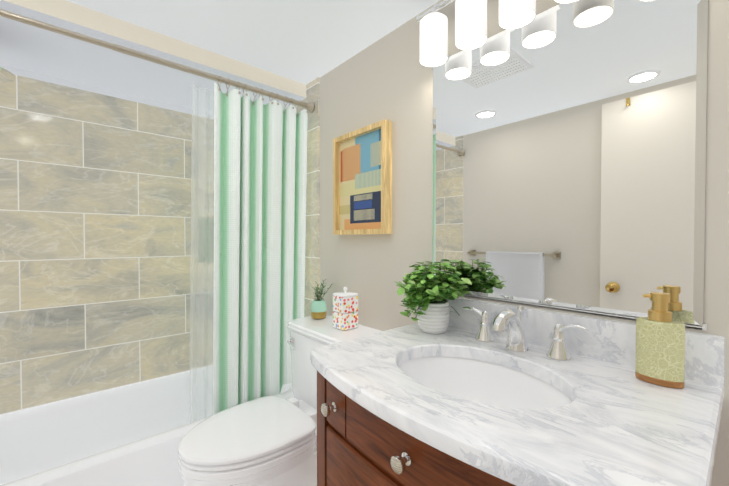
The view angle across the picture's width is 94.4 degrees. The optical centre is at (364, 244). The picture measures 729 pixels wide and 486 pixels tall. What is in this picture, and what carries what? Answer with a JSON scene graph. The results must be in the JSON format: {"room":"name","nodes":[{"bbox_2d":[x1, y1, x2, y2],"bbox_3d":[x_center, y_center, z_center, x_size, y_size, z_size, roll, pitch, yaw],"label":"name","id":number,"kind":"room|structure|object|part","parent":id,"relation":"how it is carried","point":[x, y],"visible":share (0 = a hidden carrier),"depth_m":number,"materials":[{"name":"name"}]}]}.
{"room":"bathroom","nodes":[
{"label":"bathroom","id":0,"kind":"room"},
{"bbox_2d":[66,0,439,84],"bbox_3d":[-0.530,-0.948,1.029,1.740,0.100,2.840,-1,1,-41],"label":"ceiling","id":1,"kind":"structure","parent":0,"point":[305,42],"depth_m":1.39,"materials":[{"name":"white paint"}]},
{"bbox_2d":[0,0,305,113],"bbox_3d":[-1.129,-0.871,1.709,1.500,0.074,0.730,-1,1,-41],"label":"soffit ceiling","id":2,"kind":"structure","parent":1,"relation":"attached to","point":[29,48],"depth_m":1.53,"materials":[{"name":"white paint"}]},
{"bbox_2d":[320,0,728,485],"bbox_3d":[0.077,0.119,1.580,0.120,2.050,2.840,-1,1,-41],"label":"wall","id":3,"kind":"structure","parent":0,"point":[389,76],"depth_m":1.37,"materials":[{"name":"beige paint"}]},
{"bbox_2d":[294,77,319,316],"bbox_3d":[-0.529,0.110,2.171,0.010,2.050,0.851,-1,1,-41],"label":"tile","id":4,"kind":"structure","parent":3,"relation":"attached to","point":[312,261],"depth_m":1.88,"materials":[{"name":"beige tile"}]},
{"bbox_2d":[0,9,314,422],"bbox_3d":[-0.869,0.030,1.428,1.478,1.637,0.125,-1,1,-41],"label":"shower curtain","id":5,"kind":"object","parent":4,"relation":"attached to","point":[259,183],"visible":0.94,"depth_m":1.69,"materials":[{"name":"green fabric"}]},
{"bbox_3d":[-0.848,-0.758,1.392,1.478,0.060,0.060,-1,1,-41],"label":"rail","id":6,"kind":"part","parent":5,"relation":"part of","materials":[{"name":"silver metal"}]},
{"bbox_2d":[333,119,391,234],"bbox_3d":[-0.020,-0.286,1.558,0.045,0.476,0.365,-1,1,-41],"label":"picture frame","id":7,"kind":"object","parent":3,"relation":"attached to","point":[362,180],"visible":1,"depth_m":1.54,"materials":[{"name":"beige light wood"}]},
{"bbox_2d":[416,0,486,66],"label":"sconce","id":8,"kind":"object","parent":3,"relation":"attached to","point":[470,24],"depth_m":1.12,"materials":[{"name":"white glass"}]},
{"bbox_3d":[0.239,-0.709,1.169,0.096,0.137,0.096,-1,1,-41],"label":"lamp shade","id":9,"kind":"part","parent":8,"relation":"part of","materials":[{"name":"white glass"}]},
{"bbox_3d":[0.335,-0.707,1.061,0.096,0.137,0.096,-1,1,-41],"label":"lamp shade","id":10,"kind":"part","parent":8,"relation":"part of","materials":[{"name":"white glass"}]},
{"bbox_2d":[499,0,535,28],"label":"sconce","id":11,"kind":"object","parent":3,"relation":"attached to","point":[513,14],"depth_m":0.97,"materials":[{"name":"white glass"}]},
{"bbox_3d":[0.430,-0.706,0.953,0.096,0.137,0.096,-1,1,-41],"label":"lamp shade","id":12,"kind":"part","parent":11,"relation":"part of","materials":[{"name":"white glass"}]},
{"bbox_3d":[0.526,-0.704,0.844,0.096,0.137,0.096,-1,1,-41],"label":"lamp shade","id":13,"kind":"part","parent":11,"relation":"part of","materials":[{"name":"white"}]},
{"bbox_2d":[433,0,707,330],"bbox_3d":[0.498,-0.246,0.998,0.010,0.854,0.731,-1,1,-41],"label":"mirror","id":14,"kind":"object","parent":3,"relation":"attached to","point":[569,156],"visible":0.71,"depth_m":0.90,"materials":[{"name":"clear glass"}]},
{"bbox_3d":[-0.530,1.201,1.060,1.740,0.100,2.840,-1,1,-41],"label":"floor","id":15,"kind":"structure","parent":0,"visible":0},
{"bbox_2d":[0,365,293,485],"bbox_3d":[-1.048,0.963,1.644,1.472,0.360,0.746,-1,1,-41],"label":"bathtub","id":16,"kind":"object","parent":15,"relation":"on","point":[132,434],"visible":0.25,"depth_m":1.65,"materials":[{"name":"white ceramic"}]},
{"bbox_2d":[178,315,381,485],"bbox_3d":[-0.329,0.761,1.371,0.759,0.772,0.524,-1,1,-41],"label":"toilet","id":17,"kind":"object","parent":15,"relation":"on","point":[267,441],"visible":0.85,"depth_m":1.23,"materials":[{"name":"white ceramic"}]},
{"bbox_3d":[-0.432,0.699,1.279,0.484,0.047,0.384,-1,1,-41],"label":"seat","id":18,"kind":"part","parent":17,"relation":"part of","materials":[{"name":"white plastic"}]},
{"bbox_2d":[311,279,332,318],"bbox_3d":[-0.221,0.271,1.688,0.122,0.196,0.129,-1,1,-41],"label":"potted plant","id":19,"kind":"object","parent":17,"relation":"on","point":[318,308],"visible":1,"depth_m":1.68,"materials":[{"name":"green ceramic"}]},
{"bbox_3d":[-0.144,0.566,1.531,0.265,0.387,0.524,-1,1,-41],"label":"tank","id":20,"kind":"part","parent":17,"relation":"part of","materials":[{"name":"white ceramic"}]},
{"bbox_2d":[333,287,357,330],"bbox_3d":[-0.086,0.280,1.512,0.086,0.184,0.086,-1,1,-41],"label":"canister","id":21,"kind":"object","parent":17,"relation":"on","point":[345,310],"visible":1,"depth_m":1.48,"materials":[{"name":"ceramic"}]},
{"bbox_2d":[310,298,724,485],"bbox_3d":[0.277,0.665,0.815,0.598,0.979,0.783,-1,1,-41],"label":"bathroom vanity","id":22,"kind":"object","parent":15,"relation":"on","point":[480,393],"visible":0.98,"depth_m":0.70,"materials":[{"name":"white stone"}]},
{"bbox_2d":[394,261,471,333],"bbox_3d":[0.213,0.171,1.116,0.243,0.236,0.282,-1,1,-41],"label":"potted plant","id":23,"kind":"object","parent":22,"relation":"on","point":[429,293],"visible":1,"depth_m":1.09,"materials":[{"name":"green plant"}]},
{"bbox_3d":[0.231,0.239,1.134,0.109,0.100,0.109,-1,1,-41],"label":"pot","id":24,"kind":"part","parent":23,"relation":"part of","materials":[{"name":"white ceramic"}]},
{"bbox_2d":[462,305,589,360],"bbox_3d":[0.398,0.234,0.923,0.163,0.118,0.346,-1,1,-41],"label":"faucet","id":25,"kind":"object","parent":22,"relation":"on","point":[516,348],"depth_m":0.92,"materials":[{"name":"silver metal"}]},
{"bbox_2d":[635,292,684,388],"bbox_3d":[0.633,0.199,0.724,0.047,0.192,0.080,-1,1,-41],"label":"soap dispenser","id":26,"kind":"object","parent":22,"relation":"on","point":[660,347],"visible":1,"depth_m":0.71,"materials":[{"name":"green"}]},
{"bbox_3d":[-1.419,0.112,2.054,1.500,2.050,0.150,-1,1,-41],"label":"wall","id":27,"kind":"structure","parent":0,"visible":0},
{"bbox_2d":[0,65,213,413],"bbox_3d":[-1.333,0.114,1.956,1.500,2.050,0.110,-1,1,-41],"label":"tiled wall","id":28,"kind":"structure","parent":27,"relation":"attached to","point":[97,213],"depth_m":1.79,"materials":[{"name":"beige tile"}]}
]}

